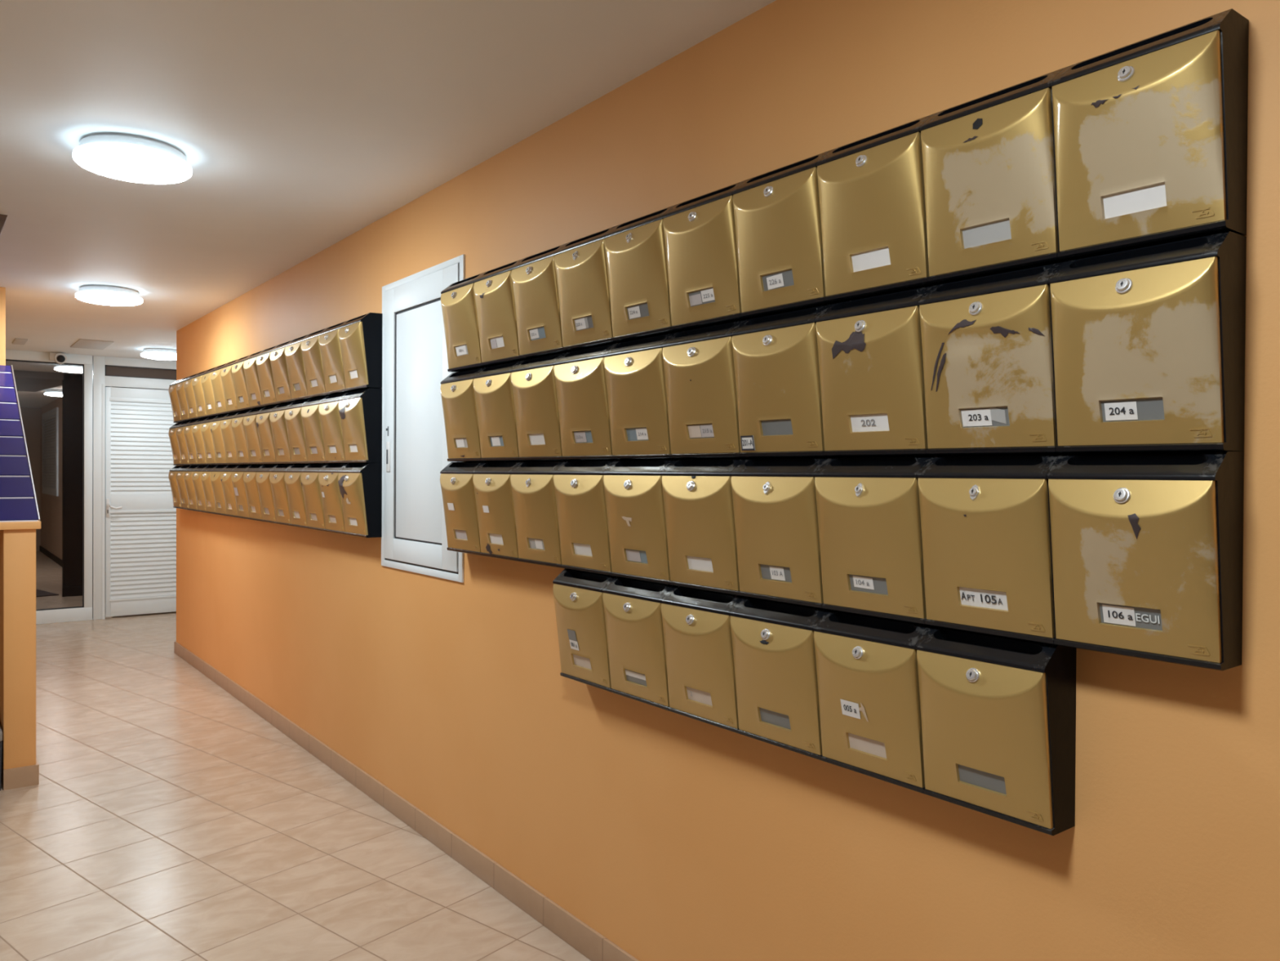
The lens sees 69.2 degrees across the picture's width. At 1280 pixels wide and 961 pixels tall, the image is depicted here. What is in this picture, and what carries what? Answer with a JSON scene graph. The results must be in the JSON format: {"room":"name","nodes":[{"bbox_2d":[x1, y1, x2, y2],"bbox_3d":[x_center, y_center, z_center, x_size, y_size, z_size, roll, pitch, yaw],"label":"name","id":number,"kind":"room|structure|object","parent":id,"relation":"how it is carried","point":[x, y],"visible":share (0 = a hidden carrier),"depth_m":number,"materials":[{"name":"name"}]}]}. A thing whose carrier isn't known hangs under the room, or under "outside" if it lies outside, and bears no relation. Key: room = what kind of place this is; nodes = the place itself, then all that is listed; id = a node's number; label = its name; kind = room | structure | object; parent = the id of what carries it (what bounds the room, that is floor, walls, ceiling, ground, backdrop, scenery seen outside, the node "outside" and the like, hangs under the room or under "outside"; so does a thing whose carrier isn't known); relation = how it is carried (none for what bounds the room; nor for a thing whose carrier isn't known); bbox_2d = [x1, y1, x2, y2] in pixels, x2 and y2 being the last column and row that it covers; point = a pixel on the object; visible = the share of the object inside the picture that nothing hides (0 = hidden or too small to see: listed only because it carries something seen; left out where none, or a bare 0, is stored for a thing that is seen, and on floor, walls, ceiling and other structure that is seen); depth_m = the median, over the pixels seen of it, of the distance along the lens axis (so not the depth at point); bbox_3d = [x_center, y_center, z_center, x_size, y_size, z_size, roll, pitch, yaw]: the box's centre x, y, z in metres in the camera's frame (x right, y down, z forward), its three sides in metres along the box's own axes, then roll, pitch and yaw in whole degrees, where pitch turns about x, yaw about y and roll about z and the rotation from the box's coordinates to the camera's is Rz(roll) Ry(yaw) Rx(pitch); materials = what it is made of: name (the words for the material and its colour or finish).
{"room":"apartment building lobby","nodes":[
{"label":"apartment building lobby","id":0,"kind":"room"},
{"bbox_2d":[0,286,5,365],"bbox_3d":[-6.172,0.091,6.384,2.787,2.615,3.666,0,1,-38],"label":"wall pillar","id":1,"kind":"structure","parent":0,"point":[2,290],"depth_m":5.76,"materials":[{"name":"orange paint"}]},
{"bbox_2d":[5,349,92,624],"bbox_3d":[-5.798,0.073,8.932,0.913,2.615,0.073,0,1,-38],"label":"door frame","id":2,"kind":"structure","parent":1,"relation":"attached to","point":[48,615],"depth_m":9.14,"materials":[{"name":"white metal"}]},
{"bbox_2d":[19,407,40,551],"bbox_3d":[-12.068,-0.020,16.265,2.886,2.615,0.156,0,1,-38],"label":"wall","id":3,"kind":"structure","parent":0,"point":[31,416],"depth_m":16.95,"materials":[{"name":"brown paint"}]},
{"bbox_2d":[40,396,62,559],"bbox_3d":[-8.748,0.014,14.209,0.130,2.615,7.462,0,1,-38],"label":"wall","id":4,"kind":"structure","parent":0,"point":[51,505],"depth_m":15.37,"materials":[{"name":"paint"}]},
{"bbox_2d":[42,407,58,496],"bbox_3d":[-9.918,-0.465,15.600,0.029,1.404,2.314,0,1,-38],"label":"shutter","id":5,"kind":"object","parent":4,"relation":"attached to","point":[50,457],"visible":1,"depth_m":15.41,"materials":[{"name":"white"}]},
{"bbox_2d":[62,373,106,586],"bbox_3d":[-6.219,0.051,11.350,1.425,2.615,0.156,0,1,-38],"label":"pier","id":6,"kind":"object","parent":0,"point":[72,390],"visible":0.21,"depth_m":10.91,"materials":[{"name":"black paint"}]},
{"bbox_2d":[111,386,176,617],"bbox_3d":[-4.862,0.195,9.753,1.222,2.368,0.081,0,1,-38],"label":"wall","id":7,"kind":"structure","parent":0,"point":[116,387],"depth_m":9.53,"materials":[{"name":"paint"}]},
{"bbox_2d":[92,355,176,619],"bbox_3d":[-4.924,0.072,9.568,1.234,2.615,0.130,0,1,-38],"label":"door","id":8,"kind":"structure","parent":7,"relation":"in","point":[134,515],"depth_m":9.41,"materials":[{"name":"white wood"}]},
{"bbox_2d":[0,551,591,960],"bbox_3d":[-5.184,1.477,7.080,5.200,0.156,23.140,0,1,-38],"label":"floor","id":9,"kind":"structure","parent":0,"point":[166,818],"depth_m":3.69,"materials":[{"name":"beige tile"}]},
{"bbox_2d":[0,364,40,790],"bbox_3d":[-3.682,0.357,4.839,0.796,2.135,1.804,0,1,-38],"label":"half wall","id":10,"kind":"structure","parent":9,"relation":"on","point":[20,518],"depth_m":4.35,"materials":[{"name":"orange paint"}]},
{"bbox_2d":[0,0,776,408],"bbox_3d":[-5.169,-1.294,7.057,5.200,0.156,23.140,0,1,-38],"label":"ceiling","id":11,"kind":"structure","parent":0,"point":[300,126],"depth_m":2.93,"materials":[{"name":"white paint"}]},
{"bbox_2d":[11,369,73,391],"bbox_3d":[-8.216,-1.226,11.127,2.210,0.078,2.262,0,1,-38],"label":"ceiling","id":12,"kind":"structure","parent":11,"relation":"attached to","point":[25,380],"depth_m":10.91,"materials":[{"name":"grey paint"}]},
{"bbox_2d":[75,284,142,306],"bbox_3d":[-3.325,-1.153,5.820,0.371,0.086,0.371,0,1,-38],"label":"ceiling light","id":13,"kind":"object","parent":11,"relation":"attached to","point":[106,295],"visible":1,"depth_m":5.71,"materials":[{"name":"white plastic"}]},
{"bbox_2d":[72,133,192,183],"bbox_3d":[-1.781,-1.124,3.268,0.371,0.086,0.371,0,1,-38],"label":"ceiling light","id":14,"kind":"object","parent":11,"relation":"attached to","point":[122,157],"visible":1,"depth_m":3.17,"materials":[{"name":"white plastic"}]},
{"bbox_2d":[140,347,176,359],"bbox_3d":[-4.487,-1.183,8.730,0.371,0.086,0.371,0,1,-38],"label":"ceiling light","id":15,"kind":"object","parent":11,"relation":"attached to","point":[159,353],"visible":0.81,"depth_m":8.60,"materials":[{"name":"white plastic"}]},
{"bbox_2d":[176,0,1279,960],"bbox_3d":[-0.407,0.147,3.299,0.153,2.615,10.829,0,1,-38],"label":"wall","id":16,"kind":"structure","parent":0,"point":[672,836],"depth_m":2.31,"materials":[{"name":"orange paint"}]},
{"bbox_2d":[175,465,191,510],"bbox_3d":[-3.394,0.052,6.954,0.126,0.330,0.267,0,1,-38],"label":"mailbox","id":17,"kind":"object","parent":16,"relation":"attached to","point":[180,473],"visible":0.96,"depth_m":6.90,"materials":[{"name":"gold metal"}]},
{"bbox_2d":[183,419,198,465],"bbox_3d":[-3.229,-0.275,6.739,0.126,0.330,0.267,0,1,-38],"label":"mailbox","id":18,"kind":"object","parent":16,"relation":"attached to","point":[188,433],"visible":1,"depth_m":6.68,"materials":[{"name":"gold metal"}]},
{"bbox_2d":[183,373,199,420],"bbox_3d":[-3.227,-0.608,6.736,0.126,0.330,0.267,0,1,-38],"label":"mailbox","id":19,"kind":"object","parent":18,"relation":"on","point":[188,386],"visible":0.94,"depth_m":6.68,"materials":[{"name":"gold metal"}]},
{"bbox_2d":[183,465,199,511],"bbox_3d":[-3.231,0.054,6.742,0.126,0.330,0.267,0,1,-38],"label":"mailbox","id":20,"kind":"object","parent":16,"relation":"attached to","point":[188,473],"visible":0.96,"depth_m":6.69,"materials":[{"name":"gold metal"}]},
{"bbox_2d":[191,417,207,465],"bbox_3d":[-3.066,-0.273,6.527,0.126,0.330,0.267,0,1,-38],"label":"mailbox","id":21,"kind":"object","parent":16,"relation":"attached to","point":[196,429],"visible":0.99,"depth_m":6.47,"materials":[{"name":"gold metal"}]},
{"bbox_2d":[191,369,208,418],"bbox_3d":[-3.064,-0.605,6.524,0.126,0.330,0.267,0,1,-38],"label":"mailbox","id":22,"kind":"object","parent":21,"relation":"on","point":[197,384],"visible":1,"depth_m":6.47,"materials":[{"name":"gold metal"}]},
{"bbox_2d":[191,465,208,512],"bbox_3d":[-3.068,0.057,6.529,0.126,0.330,0.267,0,1,-38],"label":"mailbox","id":23,"kind":"object","parent":16,"relation":"attached to","point":[196,476],"visible":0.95,"depth_m":6.47,"materials":[{"name":"gold metal"}]},
{"bbox_2d":[200,465,217,514],"bbox_3d":[-2.905,0.060,6.317,0.126,0.330,0.267,0,1,-38],"label":"mailbox","id":24,"kind":"object","parent":16,"relation":"attached to","point":[206,473],"visible":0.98,"depth_m":6.26,"materials":[{"name":"gold metal"}]},
{"bbox_2d":[200,415,222,465],"bbox_3d":[-2.903,-0.270,6.314,0.126,0.330,0.267,0,1,-38],"label":"mailbox","id":25,"kind":"object","parent":16,"relation":"attached to","point":[206,424],"visible":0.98,"depth_m":6.26,"materials":[{"name":"gold metal"}]},
{"bbox_2d":[200,366,217,417],"bbox_3d":[-2.901,-0.602,6.312,0.126,0.330,0.267,0,1,-38],"label":"mailbox","id":26,"kind":"object","parent":25,"relation":"on","point":[206,380],"visible":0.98,"depth_m":6.26,"materials":[{"name":"gold metal"}]},
{"bbox_2d":[210,413,232,465],"bbox_3d":[-2.740,-0.268,6.102,0.127,0.330,0.267,0,1,-38],"label":"mailbox","id":27,"kind":"object","parent":16,"relation":"attached to","point":[215,429],"visible":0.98,"depth_m":6.05,"materials":[{"name":"gold metal"}]},
{"bbox_2d":[210,362,231,415],"bbox_3d":[-2.738,-0.600,6.099,0.126,0.330,0.267,0,1,-38],"label":"mailbox","id":28,"kind":"object","parent":27,"relation":"on","point":[215,377],"visible":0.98,"depth_m":6.04,"materials":[{"name":"gold metal"}]},
{"bbox_2d":[210,464,234,515],"bbox_3d":[-2.741,0.062,6.105,0.126,0.330,0.267,0,1,-38],"label":"mailbox","id":29,"kind":"object","parent":16,"relation":"attached to","point":[219,498],"visible":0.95,"depth_m":6.05,"materials":[{"name":"gold metal"}]},
{"bbox_2d":[220,412,238,464],"bbox_3d":[-2.576,-0.265,5.890,0.126,0.330,0.267,0,1,-38],"label":"mailbox","id":30,"kind":"object","parent":16,"relation":"attached to","point":[226,422],"visible":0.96,"depth_m":5.84,"materials":[{"name":"gold metal"}]},
{"bbox_2d":[220,359,239,413],"bbox_3d":[-2.574,-0.597,5.887,0.126,0.330,0.267,0,1,-38],"label":"mailbox","id":31,"kind":"object","parent":30,"relation":"on","point":[226,375],"visible":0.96,"depth_m":5.83,"materials":[{"name":"gold metal"}]},
{"bbox_2d":[220,464,239,517],"bbox_3d":[-2.578,0.065,5.892,0.127,0.330,0.267,0,1,-38],"label":"mailbox","id":32,"kind":"object","parent":16,"relation":"attached to","point":[226,473],"visible":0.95,"depth_m":5.84,"materials":[{"name":"gold metal"}]},
{"bbox_2d":[231,464,251,519],"bbox_3d":[-2.415,0.068,5.680,0.126,0.330,0.267,0,1,-38],"label":"mailbox","id":33,"kind":"object","parent":16,"relation":"attached to","point":[237,477],"visible":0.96,"depth_m":5.63,"materials":[{"name":"gold metal"}]},
{"bbox_2d":[231,409,250,464],"bbox_3d":[-2.413,-0.262,5.677,0.126,0.330,0.267,0,1,-38],"label":"mailbox","id":34,"kind":"object","parent":16,"relation":"attached to","point":[237,427],"visible":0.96,"depth_m":5.62,"materials":[{"name":"gold metal"}]},
{"bbox_2d":[231,354,253,411],"bbox_3d":[-2.411,-0.595,5.675,0.126,0.330,0.267,0,1,-38],"label":"mailbox","id":35,"kind":"object","parent":34,"relation":"on","point":[237,371],"visible":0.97,"depth_m":5.62,"materials":[{"name":"gold metal"}]},
{"bbox_2d":[243,464,263,521],"bbox_3d":[-2.252,0.070,5.468,0.126,0.330,0.267,0,1,-38],"label":"mailbox","id":36,"kind":"object","parent":16,"relation":"attached to","point":[250,473],"visible":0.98,"depth_m":5.42,"materials":[{"name":"gold metal"}]},
{"bbox_2d":[243,407,263,464],"bbox_3d":[-2.250,-0.260,5.465,0.126,0.330,0.267,0,1,-38],"label":"mailbox","id":37,"kind":"object","parent":16,"relation":"attached to","point":[249,420],"visible":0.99,"depth_m":5.41,"materials":[{"name":"gold metal"}]},
{"bbox_2d":[243,350,266,408],"bbox_3d":[-2.248,-0.592,5.463,0.126,0.330,0.267,0,1,-38],"label":"mailbox","id":38,"kind":"object","parent":37,"relation":"on","point":[250,367],"visible":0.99,"depth_m":5.41,"materials":[{"name":"gold metal"}]},
{"bbox_2d":[255,464,277,523],"bbox_3d":[-2.088,0.073,5.255,0.126,0.330,0.267,0,1,-38],"label":"mailbox","id":39,"kind":"object","parent":16,"relation":"attached to","point":[262,477],"visible":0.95,"depth_m":5.21,"materials":[{"name":"gold metal"}]},
{"bbox_2d":[255,404,286,464],"bbox_3d":[-2.087,-0.257,5.253,0.127,0.330,0.267,0,1,-38],"label":"mailbox","id":40,"kind":"object","parent":16,"relation":"attached to","point":[263,421],"visible":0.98,"depth_m":5.20,"materials":[{"name":"gold metal"}]},
{"bbox_2d":[256,345,279,406],"bbox_3d":[-2.085,-0.589,5.250,0.126,0.330,0.267,0,1,-38],"label":"mailbox","id":41,"kind":"object","parent":40,"relation":"on","point":[263,362],"visible":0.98,"depth_m":5.20,"materials":[{"name":"gold metal"}]},
{"bbox_2d":[269,401,293,464],"bbox_3d":[-1.923,-0.255,5.041,0.126,0.330,0.267,0,1,-38],"label":"mailbox","id":42,"kind":"object","parent":16,"relation":"attached to","point":[277,417],"visible":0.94,"depth_m":4.99,"materials":[{"name":"gold metal"}]},
{"bbox_2d":[269,339,293,404],"bbox_3d":[-1.921,-0.587,5.038,0.126,0.330,0.267,0,1,-38],"label":"mailbox","id":43,"kind":"object","parent":42,"relation":"on","point":[277,358],"visible":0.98,"depth_m":4.99,"materials":[{"name":"gold metal"}]},
{"bbox_2d":[269,463,295,525],"bbox_3d":[-1.925,0.075,5.043,0.126,0.330,0.267,0,1,-38],"label":"mailbox","id":44,"kind":"object","parent":16,"relation":"attached to","point":[277,475],"visible":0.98,"depth_m":4.99,"materials":[{"name":"gold metal"}]},
{"bbox_2d":[284,463,309,528],"bbox_3d":[-1.762,0.078,4.831,0.126,0.330,0.267,0,1,-38],"label":"mailbox","id":45,"kind":"object","parent":16,"relation":"attached to","point":[293,473],"visible":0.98,"depth_m":4.78,"materials":[{"name":"gold metal"}]},
{"bbox_2d":[284,399,309,463],"bbox_3d":[-1.760,-0.252,4.828,0.126,0.330,0.267,0,1,-38],"label":"mailbox","id":46,"kind":"object","parent":16,"relation":"attached to","point":[293,419],"visible":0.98,"depth_m":4.78,"materials":[{"name":"gold metal"}]},
{"bbox_2d":[284,333,311,401],"bbox_3d":[-1.758,-0.584,4.826,0.126,0.330,0.267,0,1,-38],"label":"mailbox","id":47,"kind":"object","parent":46,"relation":"on","point":[293,353],"visible":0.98,"depth_m":4.78,"materials":[{"name":"gold metal"}]},
{"bbox_2d":[300,463,327,531],"bbox_3d":[-1.599,0.081,4.619,0.126,0.330,0.267,0,1,-38],"label":"mailbox","id":48,"kind":"object","parent":16,"relation":"attached to","point":[309,474],"visible":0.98,"depth_m":4.57,"materials":[{"name":"gold metal"}]},
{"bbox_2d":[300,395,327,463],"bbox_3d":[-1.597,-0.249,4.616,0.126,0.330,0.267,0,1,-38],"label":"mailbox","id":49,"kind":"object","parent":16,"relation":"attached to","point":[309,412],"visible":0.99,"depth_m":4.57,"materials":[{"name":"gold metal"}]},
{"bbox_2d":[301,327,328,398],"bbox_3d":[-1.595,-0.582,4.613,0.126,0.330,0.267,0,1,-38],"label":"mailbox","id":50,"kind":"object","parent":49,"relation":"on","point":[310,348],"visible":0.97,"depth_m":4.56,"materials":[{"name":"gold metal"}]},
{"bbox_2d":[318,391,351,463],"bbox_3d":[-1.434,-0.247,4.404,0.126,0.330,0.267,0,1,-38],"label":"mailbox","id":51,"kind":"object","parent":16,"relation":"attached to","point":[328,409],"visible":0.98,"depth_m":4.36,"materials":[{"name":"gold metal"}]},
{"bbox_2d":[319,320,351,395],"bbox_3d":[-1.432,-0.579,4.401,0.126,0.330,0.267,0,1,-38],"label":"mailbox","id":52,"kind":"object","parent":51,"relation":"on","point":[329,341],"visible":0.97,"depth_m":4.35,"materials":[{"name":"gold metal"}]},
{"bbox_2d":[318,462,354,533],"bbox_3d":[-1.436,0.083,4.406,0.128,0.330,0.267,0,1,-38],"label":"mailbox","id":53,"kind":"object","parent":16,"relation":"attached to","point":[328,474],"visible":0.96,"depth_m":4.36,"materials":[{"name":"gold metal"}]},
{"bbox_2d":[337,462,382,537],"bbox_3d":[-1.272,0.086,4.194,0.128,0.330,0.267,0,1,-38],"label":"mailbox","id":54,"kind":"object","parent":16,"relation":"attached to","point":[360,484],"visible":1,"depth_m":4.11,"materials":[{"name":"gold metal"}]},
{"bbox_2d":[337,387,382,462],"bbox_3d":[-1.271,-0.244,4.191,0.128,0.330,0.267,0,1,-38],"label":"mailbox","id":55,"kind":"object","parent":54,"relation":"on","point":[360,411],"visible":1,"depth_m":4.11,"materials":[{"name":"gold metal"}]},
{"bbox_2d":[338,312,382,391],"bbox_3d":[-1.268,-0.576,4.189,0.126,0.330,0.267,0,1,-38],"label":"mailbox","id":56,"kind":"object","parent":55,"relation":"on","point":[360,338],"visible":1,"depth_m":4.10,"materials":[{"name":"gold metal"}]},
{"bbox_2d":[174,640,639,960],"bbox_3d":[-0.244,1.408,3.447,0.611,0.094,10.841,0,1,-38],"label":"baseboard","id":57,"kind":"structure","parent":16,"relation":"attached to","point":[588,941],"depth_m":3.63,"materials":[{"name":"brown tile"}]},
{"bbox_2d":[381,253,465,582],"bbox_3d":[-0.909,-0.237,3.813,0.015,1.238,0.788,0,1,-38],"label":"hatch","id":58,"kind":"object","parent":16,"relation":"attached to","point":[415,362],"visible":0.91,"depth_m":3.84,"materials":[{"name":"white metal"}]},
{"bbox_2d":[440,461,484,555],"bbox_3d":[-0.625,0.096,3.352,0.126,0.330,0.259,0,1,-38],"label":"mailbox","id":59,"kind":"object","parent":16,"relation":"attached to","point":[456,482],"visible":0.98,"depth_m":3.31,"materials":[{"name":"gold metal"}]},
{"bbox_2d":[440,367,484,462],"bbox_3d":[-0.623,-0.234,3.349,0.126,0.330,0.259,0,1,-38],"label":"mailbox","id":60,"kind":"object","parent":16,"relation":"attached to","point":[457,391],"visible":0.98,"depth_m":3.31,"materials":[{"name":"gold metal"}]},
{"bbox_2d":[440,271,486,372],"bbox_3d":[-0.621,-0.566,3.347,0.126,0.330,0.259,0,1,-38],"label":"mailbox","id":61,"kind":"object","parent":60,"relation":"on","point":[458,304],"visible":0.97,"depth_m":3.30,"materials":[{"name":"gold metal"}]},
{"bbox_2d":[473,360,532,461],"bbox_3d":[-0.465,-0.232,3.143,0.126,0.330,0.259,0,1,-38],"label":"mailbox","id":62,"kind":"object","parent":16,"relation":"attached to","point":[492,385],"visible":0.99,"depth_m":3.10,"materials":[{"name":"gold metal"}]},
{"bbox_2d":[473,258,525,366],"bbox_3d":[-0.463,-0.564,3.140,0.128,0.330,0.259,0,1,-38],"label":"mailbox","id":63,"kind":"object","parent":62,"relation":"on","point":[493,290],"visible":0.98,"depth_m":3.10,"materials":[{"name":"gold metal"}]},
{"bbox_2d":[472,460,533,561],"bbox_3d":[-0.466,0.098,3.146,0.126,0.330,0.259,0,1,-38],"label":"mailbox","id":64,"kind":"object","parent":16,"relation":"attached to","point":[491,479],"visible":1,"depth_m":3.10,"materials":[{"name":"gold metal"}]},
{"bbox_2d":[510,460,564,568],"bbox_3d":[-0.308,0.101,2.940,0.126,0.330,0.259,0,1,-38],"label":"mailbox","id":65,"kind":"object","parent":16,"relation":"attached to","point":[532,486],"visible":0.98,"depth_m":2.90,"materials":[{"name":"gold metal"}]},
{"bbox_2d":[511,352,574,460],"bbox_3d":[-0.306,-0.229,2.937,0.126,0.330,0.259,0,1,-38],"label":"mailbox","id":66,"kind":"object","parent":16,"relation":"attached to","point":[532,380],"visible":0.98,"depth_m":2.89,"materials":[{"name":"gold metal"}]},
{"bbox_2d":[511,243,570,359],"bbox_3d":[-0.304,-0.561,2.935,0.126,0.330,0.259,0,1,-38],"label":"mailbox","id":67,"kind":"object","parent":66,"relation":"on","point":[534,278],"visible":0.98,"depth_m":2.89,"materials":[{"name":"gold metal"}]},
{"bbox_2d":[552,568,614,691],"bbox_3d":[-0.151,0.433,2.736,0.126,0.330,0.259,0,1,-38],"label":"mailbox","id":68,"kind":"object","parent":16,"relation":"attached to","point":[577,594],"visible":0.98,"depth_m":2.69,"materials":[{"name":"gold metal"}]},
{"bbox_2d":[553,459,615,575],"bbox_3d":[-0.149,0.103,2.734,0.126,0.330,0.259,0,1,-38],"label":"mailbox","id":69,"kind":"object","parent":16,"relation":"attached to","point":[579,486],"visible":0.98,"depth_m":2.69,"materials":[{"name":"gold metal"}]},
{"bbox_2d":[553,342,617,460],"bbox_3d":[-0.147,-0.227,2.731,0.126,0.330,0.259,0,1,-38],"label":"mailbox","id":70,"kind":"object","parent":69,"relation":"on","point":[580,377],"visible":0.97,"depth_m":2.69,"materials":[{"name":"gold metal"}]},
{"bbox_2d":[554,226,620,351],"bbox_3d":[-0.146,-0.559,2.729,0.126,0.330,0.259,0,1,-38],"label":"mailbox","id":71,"kind":"object","parent":70,"relation":"on","point":[580,264],"visible":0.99,"depth_m":2.69,"materials":[{"name":"gold metal"}]},
{"bbox_2d":[602,576,673,710],"bbox_3d":[0.007,0.435,2.530,0.126,0.330,0.259,0,1,-38],"label":"mailbox","id":72,"kind":"object","parent":16,"relation":"attached to","point":[632,607],"visible":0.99,"depth_m":2.49,"materials":[{"name":"gold metal"}]},
{"bbox_2d":[603,458,674,584],"bbox_3d":[0.009,0.106,2.528,0.126,0.330,0.259,0,1,-38],"label":"mailbox","id":73,"kind":"object","parent":16,"relation":"attached to","point":[633,491],"visible":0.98,"depth_m":2.49,"materials":[{"name":"gold metal"}]},
{"bbox_2d":[603,332,678,459],"bbox_3d":[0.011,-0.224,2.525,0.126,0.330,0.259,0,1,-38],"label":"mailbox","id":74,"kind":"object","parent":16,"relation":"attached to","point":[634,372],"visible":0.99,"depth_m":2.48,"materials":[{"name":"gold metal"}]},
{"bbox_2d":[604,204,678,342],"bbox_3d":[0.013,-0.556,2.522,0.126,0.330,0.259,0,1,-38],"label":"mailbox","id":75,"kind":"object","parent":16,"relation":"attached to","point":[635,249],"visible":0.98,"depth_m":2.48,"materials":[{"name":"gold metal"}]},
{"bbox_2d":[660,585,742,733],"bbox_3d":[0.166,0.438,2.324,0.126,0.330,0.259,0,1,-38],"label":"mailbox","id":76,"kind":"object","parent":16,"relation":"attached to","point":[696,623],"visible":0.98,"depth_m":2.28,"materials":[{"name":"gold metal"}]},
{"bbox_2d":[661,457,743,595],"bbox_3d":[0.168,0.108,2.322,0.126,0.330,0.259,0,1,-38],"label":"mailbox","id":77,"kind":"object","parent":16,"relation":"attached to","point":[697,493],"visible":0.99,"depth_m":2.28,"materials":[{"name":"gold metal"}]},
{"bbox_2d":[662,180,750,331],"bbox_3d":[0.171,-0.553,2.316,0.126,0.330,0.259,0,1,-38],"label":"mailbox","id":78,"kind":"object","parent":16,"relation":"attached to","point":[700,232],"visible":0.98,"depth_m":2.27,"materials":[{"name":"gold metal"}]},
{"bbox_2d":[662,320,756,458],"bbox_3d":[0.170,-0.221,2.319,0.126,0.330,0.259,0,1,-38],"label":"mailbox","id":79,"kind":"object","parent":16,"relation":"attached to","point":[699,369],"visible":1,"depth_m":2.28,"materials":[{"name":"gold metal"}]},
{"bbox_2d":[729,595,826,759],"bbox_3d":[0.324,0.440,2.118,0.126,0.330,0.259,0,1,-38],"label":"mailbox","id":80,"kind":"object","parent":16,"relation":"attached to","point":[773,645],"visible":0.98,"depth_m":2.08,"materials":[{"name":"gold metal"}]},
{"bbox_2d":[731,304,831,457],"bbox_3d":[0.328,-0.219,2.113,0.126,0.330,0.259,0,1,-38],"label":"mailbox","id":81,"kind":"object","parent":16,"relation":"attached to","point":[775,356],"visible":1,"depth_m":2.07,"materials":[{"name":"gold metal"}]},
{"bbox_2d":[732,151,833,318],"bbox_3d":[0.330,-0.551,2.110,0.126,0.330,0.259,0,1,-38],"label":"mailbox","id":82,"kind":"object","parent":16,"relation":"attached to","point":[777,212],"visible":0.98,"depth_m":2.07,"materials":[{"name":"gold metal"}]},
{"bbox_2d":[730,456,836,608],"bbox_3d":[0.326,0.111,2.116,0.126,0.330,0.259,0,1,-38],"label":"mailbox","id":83,"kind":"object","parent":16,"relation":"attached to","point":[775,507],"visible":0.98,"depth_m":2.08,"materials":[{"name":"gold metal"}]},
{"bbox_2d":[813,608,928,793],"bbox_3d":[0.483,0.443,1.912,0.126,0.330,0.259,0,1,-38],"label":"mailbox","id":84,"kind":"object","parent":16,"relation":"attached to","point":[867,673],"visible":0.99,"depth_m":1.87,"materials":[{"name":"gold metal"}]},
{"bbox_2d":[813,455,930,624],"bbox_3d":[0.485,0.114,1.909,0.126,0.330,0.259,0,1,-38],"label":"mailbox","id":85,"kind":"object","parent":16,"relation":"attached to","point":[868,507],"visible":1,"depth_m":1.87,"materials":[{"name":"gold metal"}]},
{"bbox_2d":[816,114,937,303],"bbox_3d":[0.488,-0.548,1.904,0.126,0.330,0.259,0,1,-38],"label":"mailbox","id":86,"kind":"object","parent":16,"relation":"attached to","point":[871,188],"visible":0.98,"depth_m":1.86,"materials":[{"name":"gold metal"}]},
{"bbox_2d":[814,285,949,456],"bbox_3d":[0.486,-0.216,1.907,0.126,0.330,0.259,0,1,-38],"label":"mailbox","id":87,"kind":"object","parent":16,"relation":"attached to","point":[870,350],"visible":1,"depth_m":1.87,"materials":[{"name":"gold metal"}]},
{"bbox_2d":[919,67,1066,284],"bbox_3d":[0.647,-0.546,1.698,0.127,0.330,0.259,0,1,-38],"label":"mailbox","id":88,"kind":"object","parent":16,"relation":"attached to","point":[989,174],"visible":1,"depth_m":1.66,"materials":[{"name":"gold metal"}]},
{"bbox_2d":[918,262,1071,455],"bbox_3d":[0.645,-0.214,1.701,0.126,0.330,0.259,0,1,-38],"label":"mailbox","id":89,"kind":"object","parent":16,"relation":"attached to","point":[987,341],"visible":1,"depth_m":1.66,"materials":[{"name":"gold metal"}]},
{"bbox_2d":[916,453,1074,644],"bbox_3d":[0.643,0.116,1.703,0.127,0.330,0.259,0,1,-38],"label":"mailbox","id":90,"kind":"object","parent":16,"relation":"attached to","point":[985,519],"visible":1,"depth_m":1.66,"materials":[{"name":"gold metal"}]},
{"bbox_2d":[915,625,1076,835],"bbox_3d":[0.641,0.446,1.706,0.126,0.330,0.259,0,1,-38],"label":"mailbox","id":91,"kind":"object","parent":16,"relation":"attached to","point":[998,713],"visible":1,"depth_m":1.65,"materials":[{"name":"gold metal"}]},
{"bbox_2d":[1046,451,1244,671],"bbox_3d":[0.801,0.119,1.497,0.128,0.330,0.259,0,1,-38],"label":"mailbox","id":92,"kind":"object","parent":16,"relation":"attached to","point":[1147,548],"visible":1,"depth_m":1.44,"materials":[{"name":"gold metal"}]},
{"bbox_2d":[1048,231,1246,453],"bbox_3d":[0.803,-0.211,1.495,0.126,0.330,0.259,0,1,-38],"label":"mailbox","id":93,"kind":"object","parent":16,"relation":"attached to","point":[1148,342],"visible":1,"depth_m":1.44,"materials":[{"name":"gold metal"}]},
{"bbox_2d":[1049,8,1248,261],"bbox_3d":[0.804,-0.543,1.491,0.128,0.330,0.259,0,1,-38],"label":"mailbox","id":94,"kind":"object","parent":16,"relation":"attached to","point":[1150,134],"visible":1,"depth_m":1.44,"materials":[{"name":"gold metal"}]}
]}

